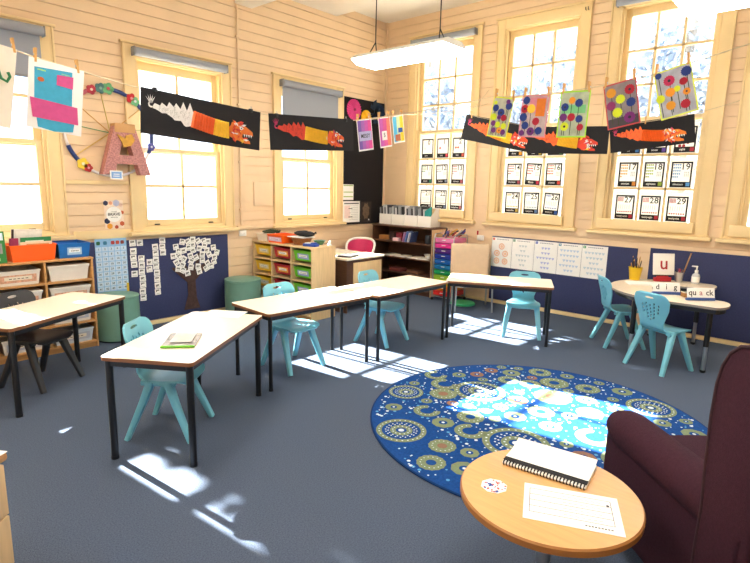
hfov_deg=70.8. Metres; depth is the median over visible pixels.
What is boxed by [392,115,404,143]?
card
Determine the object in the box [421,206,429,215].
magazine
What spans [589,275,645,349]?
chair
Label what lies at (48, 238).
book
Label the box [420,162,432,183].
number card
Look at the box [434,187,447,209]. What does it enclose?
number card
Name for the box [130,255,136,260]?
card
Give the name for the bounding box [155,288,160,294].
card
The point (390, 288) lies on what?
school desk
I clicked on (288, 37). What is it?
wall
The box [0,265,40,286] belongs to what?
tray
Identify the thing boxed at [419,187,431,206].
number card
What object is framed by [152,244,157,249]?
card
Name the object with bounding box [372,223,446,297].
bookcase
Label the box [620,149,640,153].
number card
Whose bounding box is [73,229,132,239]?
trim
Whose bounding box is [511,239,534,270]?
poster
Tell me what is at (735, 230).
window
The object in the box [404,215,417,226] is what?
magazine file
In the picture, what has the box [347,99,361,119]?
fan
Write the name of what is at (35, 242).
book
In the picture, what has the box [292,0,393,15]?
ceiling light
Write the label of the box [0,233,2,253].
picture
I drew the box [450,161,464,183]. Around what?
number card
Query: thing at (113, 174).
name tag
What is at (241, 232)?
switch
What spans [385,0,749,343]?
wall
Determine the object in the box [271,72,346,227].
window
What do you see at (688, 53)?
peg
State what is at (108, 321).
round ottoman
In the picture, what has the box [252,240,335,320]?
shelf
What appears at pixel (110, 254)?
chart
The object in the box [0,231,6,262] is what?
book
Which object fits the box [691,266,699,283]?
soap dispenser
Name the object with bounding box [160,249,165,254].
card
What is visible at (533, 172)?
number card
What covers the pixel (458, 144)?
number card
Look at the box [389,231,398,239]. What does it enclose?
box
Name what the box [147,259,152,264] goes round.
card
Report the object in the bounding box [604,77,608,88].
peg
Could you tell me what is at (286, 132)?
banner
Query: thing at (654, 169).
number card
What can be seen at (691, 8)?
pendant light
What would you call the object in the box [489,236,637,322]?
navy pinboard
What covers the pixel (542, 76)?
leafy tree
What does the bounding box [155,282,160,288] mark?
card
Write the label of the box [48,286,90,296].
tub
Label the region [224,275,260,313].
round ottoman
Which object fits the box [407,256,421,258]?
pile
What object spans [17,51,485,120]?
string
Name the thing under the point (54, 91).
picture
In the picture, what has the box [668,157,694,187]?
number card
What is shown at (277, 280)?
tray
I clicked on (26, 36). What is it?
roller blind
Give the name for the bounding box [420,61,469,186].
leafy tree
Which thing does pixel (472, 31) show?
roller blind
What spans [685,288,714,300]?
stand
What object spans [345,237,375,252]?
chair
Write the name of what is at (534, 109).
flower painting
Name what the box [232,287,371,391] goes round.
school desk
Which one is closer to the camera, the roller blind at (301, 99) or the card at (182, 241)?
the card at (182, 241)
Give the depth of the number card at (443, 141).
8.07 m
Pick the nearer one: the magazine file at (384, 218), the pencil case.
the pencil case
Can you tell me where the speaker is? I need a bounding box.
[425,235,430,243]
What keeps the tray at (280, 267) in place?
in the shelf at (322, 264)
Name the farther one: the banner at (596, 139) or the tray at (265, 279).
the tray at (265, 279)
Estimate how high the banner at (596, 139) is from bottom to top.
0.308 m
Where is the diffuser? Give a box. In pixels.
[352,41,464,69]
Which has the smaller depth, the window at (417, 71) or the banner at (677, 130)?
the banner at (677, 130)
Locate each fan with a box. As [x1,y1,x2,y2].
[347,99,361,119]
[361,110,371,118]
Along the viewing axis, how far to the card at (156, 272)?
6.10 m
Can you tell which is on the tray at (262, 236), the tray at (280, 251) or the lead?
the lead
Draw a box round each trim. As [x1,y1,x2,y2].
[63,155,274,229]
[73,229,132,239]
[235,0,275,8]
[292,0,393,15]
[382,23,388,205]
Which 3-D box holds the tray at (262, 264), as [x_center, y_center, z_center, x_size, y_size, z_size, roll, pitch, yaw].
[-1.356,-0.228,7.091,0.335,0.125,0.360,10,13,40]
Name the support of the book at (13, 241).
in the tub at (21, 253)
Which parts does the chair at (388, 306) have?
leg, backrest, leg, seat, leg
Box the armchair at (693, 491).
[603,345,749,562]
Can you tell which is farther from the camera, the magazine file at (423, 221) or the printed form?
the magazine file at (423, 221)
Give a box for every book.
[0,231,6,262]
[9,238,18,245]
[11,229,41,244]
[19,241,51,244]
[20,236,50,241]
[160,333,201,347]
[404,231,412,241]
[409,231,417,242]
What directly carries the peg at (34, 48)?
attached to the string at (17, 51)
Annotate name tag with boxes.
[110,170,122,179]
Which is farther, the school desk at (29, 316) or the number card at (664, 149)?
the number card at (664, 149)
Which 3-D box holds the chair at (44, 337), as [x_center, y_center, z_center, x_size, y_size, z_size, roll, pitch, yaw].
[-2.738,0.463,4.284,0.468,0.752,0.437,4,11,13]
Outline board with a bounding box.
[343,96,384,224]
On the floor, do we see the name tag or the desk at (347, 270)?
the desk at (347, 270)
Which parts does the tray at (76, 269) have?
lid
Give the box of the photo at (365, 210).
[360,202,370,222]
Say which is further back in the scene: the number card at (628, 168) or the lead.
the lead
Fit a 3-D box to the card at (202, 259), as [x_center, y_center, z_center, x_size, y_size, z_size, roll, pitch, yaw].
[-2.125,-0.263,6.494,0.002,0.072,0.072,10,14,41]
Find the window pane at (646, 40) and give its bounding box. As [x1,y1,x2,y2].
[627,11,715,215]
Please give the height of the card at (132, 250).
0.070 m
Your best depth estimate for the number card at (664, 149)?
6.14 m
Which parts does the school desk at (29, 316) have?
leg, frame, leg, leg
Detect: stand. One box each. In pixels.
[651,282,679,294]
[653,253,674,281]
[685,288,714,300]
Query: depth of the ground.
46.19 m
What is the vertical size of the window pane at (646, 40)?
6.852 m
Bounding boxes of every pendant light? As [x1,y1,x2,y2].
[351,0,465,69]
[673,0,749,16]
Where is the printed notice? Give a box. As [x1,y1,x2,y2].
[343,201,359,221]
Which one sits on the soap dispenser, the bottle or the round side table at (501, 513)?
the bottle
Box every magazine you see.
[398,205,406,214]
[414,206,422,215]
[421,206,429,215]
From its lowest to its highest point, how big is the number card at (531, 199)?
0.346 m
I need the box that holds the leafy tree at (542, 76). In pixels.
[505,31,575,206]
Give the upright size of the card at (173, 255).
0.076 m
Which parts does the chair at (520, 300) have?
leg, seat, backrest, leg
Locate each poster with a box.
[103,200,123,228]
[491,237,511,267]
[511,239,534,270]
[533,241,557,273]
[556,243,581,276]
[580,245,607,278]
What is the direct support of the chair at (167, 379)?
on the floor
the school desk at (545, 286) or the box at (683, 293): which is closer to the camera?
the box at (683, 293)
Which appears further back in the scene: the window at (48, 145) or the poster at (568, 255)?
the poster at (568, 255)
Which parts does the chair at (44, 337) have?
leg, backrest, seat rail, leg, seat, leg, leg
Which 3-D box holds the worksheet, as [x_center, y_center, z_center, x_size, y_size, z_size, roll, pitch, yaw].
[-1.169,0.251,4.093,0.300,0.002,0.210,3,10,7]
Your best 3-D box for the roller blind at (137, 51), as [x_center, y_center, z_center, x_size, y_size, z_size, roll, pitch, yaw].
[-2.159,-2.483,5.934,0.095,0.090,1.128,10,14,41]
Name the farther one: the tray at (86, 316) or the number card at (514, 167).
the number card at (514, 167)
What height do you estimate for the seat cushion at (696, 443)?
0.158 m
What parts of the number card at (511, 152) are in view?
black frame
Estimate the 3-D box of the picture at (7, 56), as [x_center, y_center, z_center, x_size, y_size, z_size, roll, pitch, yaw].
[-2.030,-1.036,2.729,0.016,0.457,0.337,10,14,41]
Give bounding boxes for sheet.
[343,184,353,199]
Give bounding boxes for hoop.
[63,83,154,176]
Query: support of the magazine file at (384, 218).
on the bookcase at (383, 246)
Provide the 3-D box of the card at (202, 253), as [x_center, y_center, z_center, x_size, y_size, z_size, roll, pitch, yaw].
[-2.122,-0.338,6.485,0.002,0.078,0.078,10,14,41]
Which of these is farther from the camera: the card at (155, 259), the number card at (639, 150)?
the number card at (639, 150)
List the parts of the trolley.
drawer, drawer, drawer, drawer, drawer, drawer, drawer, drawer, drawer, drawer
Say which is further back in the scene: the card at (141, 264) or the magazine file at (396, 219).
the magazine file at (396, 219)
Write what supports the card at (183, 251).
attached to the navy pinboard at (210, 285)
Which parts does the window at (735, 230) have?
sill, sash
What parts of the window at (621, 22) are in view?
sill, sash, sash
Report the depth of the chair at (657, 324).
4.88 m
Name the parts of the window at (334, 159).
sash, sash, sill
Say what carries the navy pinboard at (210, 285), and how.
attached to the wall at (288, 37)
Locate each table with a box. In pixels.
[460,449,645,562]
[611,279,729,372]
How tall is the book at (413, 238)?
0.170 m
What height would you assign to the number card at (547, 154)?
0.346 m
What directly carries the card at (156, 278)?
attached to the navy pinboard at (210, 285)
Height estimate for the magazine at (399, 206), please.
0.306 m
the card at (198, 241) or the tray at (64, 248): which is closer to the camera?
the tray at (64, 248)
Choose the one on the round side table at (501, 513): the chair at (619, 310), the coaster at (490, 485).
the coaster at (490, 485)
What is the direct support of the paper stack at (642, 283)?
on the table at (621, 288)
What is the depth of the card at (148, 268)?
6.03 m
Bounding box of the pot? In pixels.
[628,266,642,279]
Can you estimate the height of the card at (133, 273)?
0.072 m
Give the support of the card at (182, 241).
attached to the navy pinboard at (210, 285)
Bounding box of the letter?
[99,123,150,175]
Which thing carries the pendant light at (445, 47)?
hanging from the ceiling
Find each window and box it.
[0,13,75,242]
[118,39,239,235]
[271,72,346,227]
[405,22,484,223]
[482,0,595,231]
[586,0,737,241]
[715,32,749,244]
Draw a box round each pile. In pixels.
[384,253,400,255]
[395,254,411,256]
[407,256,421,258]
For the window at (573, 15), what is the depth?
6.99 m
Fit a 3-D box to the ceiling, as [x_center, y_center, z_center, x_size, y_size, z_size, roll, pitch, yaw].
[0.321,-3.091,2.561,8.480,0.080,9.150,10,14,41]
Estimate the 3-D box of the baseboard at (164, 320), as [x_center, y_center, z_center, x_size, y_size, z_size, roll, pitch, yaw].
[-2.786,0.515,5.932,0.022,0.045,8.750,10,14,41]
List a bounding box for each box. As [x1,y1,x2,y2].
[379,234,388,239]
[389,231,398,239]
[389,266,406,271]
[396,232,402,240]
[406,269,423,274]
[680,291,686,297]
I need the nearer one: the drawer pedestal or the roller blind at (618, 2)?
the drawer pedestal
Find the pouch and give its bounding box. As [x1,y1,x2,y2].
[294,230,316,236]
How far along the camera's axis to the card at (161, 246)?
6.10 m
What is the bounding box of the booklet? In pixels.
[502,438,596,489]
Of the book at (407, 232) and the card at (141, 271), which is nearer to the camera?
the card at (141, 271)
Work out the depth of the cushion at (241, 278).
6.61 m
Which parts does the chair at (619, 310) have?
leg, backrest, leg, seat rail, seat, leg, leg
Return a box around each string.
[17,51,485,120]
[358,43,749,119]
[466,90,739,124]
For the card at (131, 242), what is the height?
0.070 m
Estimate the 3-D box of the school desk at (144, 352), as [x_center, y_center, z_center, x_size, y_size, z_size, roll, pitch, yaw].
[-1.235,0.665,3.618,0.570,0.645,1.150,3,10,8]
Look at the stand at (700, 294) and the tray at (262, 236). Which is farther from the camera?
the tray at (262, 236)
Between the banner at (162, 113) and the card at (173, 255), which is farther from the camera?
the card at (173, 255)
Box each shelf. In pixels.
[0,256,98,364]
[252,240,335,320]
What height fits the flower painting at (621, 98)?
0.313 m
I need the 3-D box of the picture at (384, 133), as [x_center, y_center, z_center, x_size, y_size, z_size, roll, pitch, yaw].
[0.093,-1.410,5.096,0.001,0.084,0.075,10,24,41]
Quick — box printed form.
[523,483,625,537]
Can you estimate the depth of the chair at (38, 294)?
4.86 m
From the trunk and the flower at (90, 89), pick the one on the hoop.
the flower at (90, 89)
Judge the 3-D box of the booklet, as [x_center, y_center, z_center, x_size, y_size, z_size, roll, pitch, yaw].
[0.734,0.762,2.221,0.338,0.041,0.209,8,12,33]
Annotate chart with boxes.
[94,238,128,293]
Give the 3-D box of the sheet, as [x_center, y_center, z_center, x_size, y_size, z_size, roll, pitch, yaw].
[-0.417,-1.396,8.248,0.002,0.240,0.230,10,14,41]
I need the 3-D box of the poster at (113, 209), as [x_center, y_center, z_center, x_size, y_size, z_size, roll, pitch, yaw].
[-2.804,-0.721,5.668,0.004,0.313,0.209,10,14,41]
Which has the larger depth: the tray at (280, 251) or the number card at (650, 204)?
the tray at (280, 251)
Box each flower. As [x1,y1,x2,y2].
[77,158,88,169]
[85,164,92,171]
[86,85,95,94]
[95,83,103,93]
[103,83,113,94]
[127,93,133,102]
[131,97,139,105]
[148,143,154,150]
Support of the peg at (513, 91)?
attached to the string at (748, 43)
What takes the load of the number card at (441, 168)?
attached to the window at (417, 71)
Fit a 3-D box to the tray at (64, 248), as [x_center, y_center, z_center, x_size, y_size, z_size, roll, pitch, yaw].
[-3.010,-0.321,5.179,0.340,0.140,0.290,10,14,41]
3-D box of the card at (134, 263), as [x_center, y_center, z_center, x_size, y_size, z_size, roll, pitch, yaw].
[-2.687,-0.189,5.889,0.002,0.070,0.070,10,14,41]
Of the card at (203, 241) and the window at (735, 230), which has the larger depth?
the card at (203, 241)
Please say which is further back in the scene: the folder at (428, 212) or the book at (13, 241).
the folder at (428, 212)
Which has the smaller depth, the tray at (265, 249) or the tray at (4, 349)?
the tray at (4, 349)
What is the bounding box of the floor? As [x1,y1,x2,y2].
[0,294,736,562]
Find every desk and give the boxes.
[0,292,125,417]
[101,311,261,467]
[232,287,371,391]
[335,248,383,313]
[338,275,447,361]
[445,273,553,346]
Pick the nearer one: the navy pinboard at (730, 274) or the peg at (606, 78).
the peg at (606, 78)
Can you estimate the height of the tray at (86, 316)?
0.135 m
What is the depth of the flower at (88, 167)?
5.37 m
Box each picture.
[0,44,16,128]
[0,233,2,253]
[26,56,83,136]
[359,131,371,140]
[382,131,387,139]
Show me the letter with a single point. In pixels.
(119, 134)
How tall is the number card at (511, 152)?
0.346 m
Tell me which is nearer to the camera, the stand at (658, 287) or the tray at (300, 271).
the stand at (658, 287)
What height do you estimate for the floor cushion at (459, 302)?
0.045 m
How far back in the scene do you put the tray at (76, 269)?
5.05 m
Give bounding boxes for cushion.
[99,291,138,299]
[224,275,260,282]
[450,299,474,306]
[670,435,706,459]
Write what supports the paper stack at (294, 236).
on the wicker basket
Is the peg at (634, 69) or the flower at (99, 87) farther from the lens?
the flower at (99, 87)
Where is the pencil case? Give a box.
[303,242,318,246]
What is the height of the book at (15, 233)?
0.282 m
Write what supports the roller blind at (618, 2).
attached to the window at (621, 22)
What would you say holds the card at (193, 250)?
attached to the navy pinboard at (210, 285)
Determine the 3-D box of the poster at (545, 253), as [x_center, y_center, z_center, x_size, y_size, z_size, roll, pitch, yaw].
[2.299,-0.329,7.128,0.323,0.420,0.003,10,14,41]
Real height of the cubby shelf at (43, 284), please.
0.903 m
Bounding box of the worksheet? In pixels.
[201,310,246,317]
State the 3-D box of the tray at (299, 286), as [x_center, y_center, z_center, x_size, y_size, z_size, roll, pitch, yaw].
[-0.778,0.078,6.640,0.335,0.125,0.360,10,13,40]
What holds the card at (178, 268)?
attached to the navy pinboard at (210, 285)
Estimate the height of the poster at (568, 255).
0.420 m
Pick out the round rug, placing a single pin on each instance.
(435, 423)
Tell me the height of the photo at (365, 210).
0.340 m
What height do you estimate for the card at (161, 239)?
0.072 m
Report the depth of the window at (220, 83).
6.17 m
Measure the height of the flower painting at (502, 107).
0.309 m
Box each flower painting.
[487,96,514,138]
[518,95,549,137]
[556,90,590,137]
[603,77,640,129]
[653,61,698,120]
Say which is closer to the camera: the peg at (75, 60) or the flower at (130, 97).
the peg at (75, 60)
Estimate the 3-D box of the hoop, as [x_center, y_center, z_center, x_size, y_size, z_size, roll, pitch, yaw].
[-2.755,-1.571,5.500,0.047,0.950,0.928,10,14,41]
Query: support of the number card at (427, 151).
attached to the window at (417, 71)
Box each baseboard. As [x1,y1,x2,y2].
[150,308,224,324]
[458,294,749,346]
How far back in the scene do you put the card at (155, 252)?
6.06 m
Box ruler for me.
[683,253,691,272]
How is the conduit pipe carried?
attached to the wall at (288, 37)
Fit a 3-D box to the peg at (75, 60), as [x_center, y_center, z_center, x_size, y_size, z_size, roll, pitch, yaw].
[-1.724,-1.242,3.053,0.026,0.078,0.019,10,14,41]
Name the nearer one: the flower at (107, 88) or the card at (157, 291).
the flower at (107, 88)
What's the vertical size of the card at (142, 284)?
0.070 m
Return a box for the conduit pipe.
[235,4,243,225]
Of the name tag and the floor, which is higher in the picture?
the name tag
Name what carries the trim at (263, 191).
attached to the wall at (288, 37)
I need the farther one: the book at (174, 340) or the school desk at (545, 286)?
the school desk at (545, 286)
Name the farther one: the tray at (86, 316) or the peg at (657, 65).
the tray at (86, 316)
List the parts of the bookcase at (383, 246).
panel, pale panel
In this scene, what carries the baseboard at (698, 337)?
attached to the wall at (487, 11)
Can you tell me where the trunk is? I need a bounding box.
[172,252,205,309]
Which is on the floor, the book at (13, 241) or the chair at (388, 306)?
the chair at (388, 306)
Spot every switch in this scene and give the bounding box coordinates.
[239,230,246,235]
[477,235,483,240]
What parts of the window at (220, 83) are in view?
sash, sash, sill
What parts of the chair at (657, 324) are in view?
leg, leg, backrest, seat rail, seat, leg, leg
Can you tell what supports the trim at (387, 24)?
attached to the wall at (288, 37)
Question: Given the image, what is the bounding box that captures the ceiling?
[355,0,483,22]
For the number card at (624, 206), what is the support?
attached to the window at (621, 22)
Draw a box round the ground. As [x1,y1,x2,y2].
[0,201,749,225]
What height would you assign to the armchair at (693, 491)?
1.222 m
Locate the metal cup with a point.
(678, 276)
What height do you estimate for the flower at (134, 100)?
0.094 m
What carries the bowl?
on the shelf at (322, 264)
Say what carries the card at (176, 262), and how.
attached to the navy pinboard at (210, 285)
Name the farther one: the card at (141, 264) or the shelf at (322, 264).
the shelf at (322, 264)
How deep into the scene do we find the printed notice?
8.36 m
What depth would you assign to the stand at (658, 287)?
5.19 m
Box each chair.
[0,289,84,393]
[122,316,214,443]
[261,281,325,376]
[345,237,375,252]
[353,269,408,348]
[450,243,492,312]
[501,271,540,340]
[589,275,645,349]
[623,290,693,376]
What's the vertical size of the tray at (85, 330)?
0.135 m
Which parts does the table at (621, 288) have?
leg, frame, leg, leg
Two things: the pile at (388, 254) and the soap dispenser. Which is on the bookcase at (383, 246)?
the pile at (388, 254)
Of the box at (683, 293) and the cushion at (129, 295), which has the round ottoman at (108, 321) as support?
the cushion at (129, 295)
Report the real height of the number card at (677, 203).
0.346 m
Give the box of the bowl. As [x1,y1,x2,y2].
[313,240,325,244]
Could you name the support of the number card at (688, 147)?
attached to the window at (621, 22)
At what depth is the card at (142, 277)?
5.98 m
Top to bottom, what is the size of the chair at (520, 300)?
0.707 m
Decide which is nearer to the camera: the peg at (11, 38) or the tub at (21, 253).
the peg at (11, 38)
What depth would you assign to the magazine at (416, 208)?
8.20 m
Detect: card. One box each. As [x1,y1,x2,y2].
[129,240,135,246]
[130,248,136,254]
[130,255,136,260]
[131,261,137,267]
[131,271,137,276]
[137,239,142,245]
[138,255,143,261]
[139,262,144,267]
[139,269,144,274]
[139,275,145,281]
[140,281,145,287]
[140,288,145,294]
[140,294,146,300]
[146,266,152,272]
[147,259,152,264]
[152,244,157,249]
[153,250,158,256]
[153,257,158,262]
[153,263,158,268]
[154,270,159,275]
[154,276,159,281]
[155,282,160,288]
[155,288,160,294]
[159,237,164,243]
[159,244,164,249]
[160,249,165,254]
[170,253,176,258]
[173,259,179,265]
[175,266,180,271]
[176,253,182,260]
[179,239,184,244]
[180,247,186,253]
[185,270,190,276]
[190,247,195,253]
[195,238,200,244]
[200,251,204,256]
[200,257,204,262]
[201,238,206,244]
[356,119,373,151]
[378,117,391,147]
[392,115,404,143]
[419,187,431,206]
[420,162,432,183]
[421,136,433,157]
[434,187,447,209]
[435,161,448,183]
[436,135,449,157]
[449,187,463,209]
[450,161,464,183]
[452,134,465,157]
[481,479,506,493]
[504,189,520,212]
[505,160,522,184]
[507,148,523,156]
[522,189,540,214]
[524,160,542,185]
[526,153,542,155]
[541,189,561,215]
[544,159,563,185]
[546,154,563,155]
[613,191,636,219]
[616,158,639,186]
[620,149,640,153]
[638,192,662,220]
[641,158,666,187]
[645,146,667,153]
[664,192,690,222]
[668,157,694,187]
[672,121,699,152]
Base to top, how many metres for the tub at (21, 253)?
0.150 m
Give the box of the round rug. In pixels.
[370,365,707,497]
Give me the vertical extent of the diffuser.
0.059 m
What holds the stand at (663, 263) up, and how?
on the table at (621, 288)
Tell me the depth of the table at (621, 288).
5.14 m
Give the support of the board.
attached to the wall at (288, 37)
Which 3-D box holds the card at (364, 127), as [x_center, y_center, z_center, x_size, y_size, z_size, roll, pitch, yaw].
[-0.090,-1.359,4.898,0.004,0.308,0.244,10,14,41]
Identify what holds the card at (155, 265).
attached to the navy pinboard at (210, 285)
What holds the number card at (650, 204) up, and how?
attached to the window at (621, 22)
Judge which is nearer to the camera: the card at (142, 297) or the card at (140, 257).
the card at (140, 257)
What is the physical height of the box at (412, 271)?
0.040 m
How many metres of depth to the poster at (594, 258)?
6.71 m
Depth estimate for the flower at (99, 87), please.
5.35 m
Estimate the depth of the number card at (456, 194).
8.03 m
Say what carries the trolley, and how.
on the floor
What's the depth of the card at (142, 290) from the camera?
6.00 m
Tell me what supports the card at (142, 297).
attached to the navy pinboard at (210, 285)
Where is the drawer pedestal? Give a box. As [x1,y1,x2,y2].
[0,450,13,562]
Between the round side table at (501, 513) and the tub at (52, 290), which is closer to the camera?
the round side table at (501, 513)
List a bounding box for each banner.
[140,86,259,149]
[268,113,353,150]
[461,114,527,151]
[527,126,609,153]
[610,114,694,152]
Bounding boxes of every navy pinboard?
[89,234,228,319]
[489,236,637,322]
[644,248,749,343]
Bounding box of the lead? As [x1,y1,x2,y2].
[262,229,280,232]
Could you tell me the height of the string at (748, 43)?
0.974 m
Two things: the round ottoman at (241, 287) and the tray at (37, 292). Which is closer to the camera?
the tray at (37, 292)
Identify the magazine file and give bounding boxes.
[379,213,391,223]
[392,214,404,224]
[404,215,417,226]
[417,208,440,227]
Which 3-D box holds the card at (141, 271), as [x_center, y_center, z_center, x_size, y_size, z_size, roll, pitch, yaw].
[-2.636,-0.111,5.964,0.002,0.074,0.074,10,14,41]
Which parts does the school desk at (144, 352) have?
leg, frame, leg, leg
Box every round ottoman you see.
[97,291,139,341]
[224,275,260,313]
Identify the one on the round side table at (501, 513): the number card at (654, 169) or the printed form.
the printed form
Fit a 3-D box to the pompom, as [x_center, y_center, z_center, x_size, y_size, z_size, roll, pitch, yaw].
[0.062,-2.708,8.429,0.096,0.379,0.349,10,14,41]
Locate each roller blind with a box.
[0,17,45,76]
[131,46,227,73]
[279,79,342,117]
[410,27,477,43]
[615,0,649,7]
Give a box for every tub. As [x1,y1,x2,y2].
[5,242,56,262]
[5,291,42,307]
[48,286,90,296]
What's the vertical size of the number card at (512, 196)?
0.346 m
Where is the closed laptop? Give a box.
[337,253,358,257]
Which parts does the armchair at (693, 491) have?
armrest, backrest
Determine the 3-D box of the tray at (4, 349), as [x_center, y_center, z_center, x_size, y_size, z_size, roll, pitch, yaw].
[-3.334,0.565,4.951,0.340,0.135,0.360,10,14,41]
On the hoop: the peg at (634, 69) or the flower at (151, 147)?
the flower at (151, 147)
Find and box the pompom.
[370,100,384,123]
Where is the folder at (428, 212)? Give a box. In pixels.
[425,207,431,216]
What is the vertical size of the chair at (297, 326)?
0.752 m
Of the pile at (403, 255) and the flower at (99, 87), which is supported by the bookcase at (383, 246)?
the pile at (403, 255)
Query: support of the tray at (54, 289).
on the cubby shelf at (43, 284)
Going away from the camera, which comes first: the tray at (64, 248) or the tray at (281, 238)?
the tray at (64, 248)
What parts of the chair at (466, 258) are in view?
leg, backrest, leg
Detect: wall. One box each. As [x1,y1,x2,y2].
[0,0,385,320]
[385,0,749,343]
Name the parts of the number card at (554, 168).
black frame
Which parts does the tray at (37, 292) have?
lid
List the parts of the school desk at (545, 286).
leg, leg, frame, leg, leg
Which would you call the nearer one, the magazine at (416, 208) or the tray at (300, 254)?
the tray at (300, 254)
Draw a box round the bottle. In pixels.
[691,273,699,283]
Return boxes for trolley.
[430,232,467,299]
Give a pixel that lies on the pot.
(634, 273)
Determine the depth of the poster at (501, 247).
7.55 m
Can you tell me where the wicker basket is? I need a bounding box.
[291,237,311,244]
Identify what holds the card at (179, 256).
attached to the navy pinboard at (210, 285)
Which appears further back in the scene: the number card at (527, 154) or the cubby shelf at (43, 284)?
the number card at (527, 154)
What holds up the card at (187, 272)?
attached to the navy pinboard at (210, 285)
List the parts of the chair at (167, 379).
backrest, leg, seat rail, leg, seat, leg, leg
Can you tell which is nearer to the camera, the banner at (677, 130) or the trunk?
the banner at (677, 130)
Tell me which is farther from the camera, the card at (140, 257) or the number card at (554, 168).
the number card at (554, 168)
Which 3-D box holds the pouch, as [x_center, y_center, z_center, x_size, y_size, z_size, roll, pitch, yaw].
[-0.872,-0.604,6.638,0.386,0.078,0.180,10,13,40]
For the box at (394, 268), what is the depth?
8.46 m
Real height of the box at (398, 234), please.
0.125 m
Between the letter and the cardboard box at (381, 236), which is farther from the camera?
the cardboard box at (381, 236)
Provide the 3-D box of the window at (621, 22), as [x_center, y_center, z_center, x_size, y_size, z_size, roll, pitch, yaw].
[3.274,-1.910,6.061,1.350,2.785,0.225,10,14,41]
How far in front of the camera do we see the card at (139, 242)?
5.90 m
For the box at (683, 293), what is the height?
0.050 m
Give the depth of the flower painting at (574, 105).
3.53 m
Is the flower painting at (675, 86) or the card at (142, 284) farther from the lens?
the card at (142, 284)
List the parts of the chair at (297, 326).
leg, backrest, leg, seat, leg, leg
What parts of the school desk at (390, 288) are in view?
leg, leg, frame, leg, leg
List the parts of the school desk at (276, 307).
leg, leg, frame, leg, leg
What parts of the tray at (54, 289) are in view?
lid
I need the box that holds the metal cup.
[675,271,683,281]
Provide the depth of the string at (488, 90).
5.49 m
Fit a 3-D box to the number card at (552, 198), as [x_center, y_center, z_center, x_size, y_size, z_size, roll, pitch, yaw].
[2.358,-1.053,7.053,0.258,0.358,0.003,10,14,41]
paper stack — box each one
[287,235,314,238]
[624,281,652,285]
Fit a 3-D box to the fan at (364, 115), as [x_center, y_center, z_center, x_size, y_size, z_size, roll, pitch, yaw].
[-0.131,-2.580,8.307,0.028,0.230,0.230,10,14,41]
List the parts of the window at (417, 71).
sash, sash, sill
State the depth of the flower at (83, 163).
5.33 m
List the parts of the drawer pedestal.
drawer, drawer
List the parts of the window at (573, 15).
sill, sash, sash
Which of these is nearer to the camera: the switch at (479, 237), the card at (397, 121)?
the card at (397, 121)
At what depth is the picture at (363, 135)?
4.90 m
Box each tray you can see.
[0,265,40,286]
[0,286,42,307]
[0,336,41,355]
[46,260,89,281]
[48,281,90,296]
[52,239,90,258]
[52,323,93,345]
[54,313,90,324]
[255,244,270,255]
[255,259,270,270]
[256,232,285,240]
[256,274,270,285]
[267,233,294,243]
[273,246,289,258]
[274,262,290,274]
[274,278,290,287]
[293,249,310,261]
[293,265,310,278]
[293,282,310,291]
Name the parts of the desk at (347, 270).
panel, modesty panel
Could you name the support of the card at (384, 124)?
hanging from the string at (17, 51)
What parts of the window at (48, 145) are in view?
sash, sash, sill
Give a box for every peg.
[10,37,15,52]
[33,47,36,61]
[74,59,79,72]
[512,90,514,101]
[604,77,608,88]
[633,68,635,79]
[654,64,658,76]
[687,52,689,64]

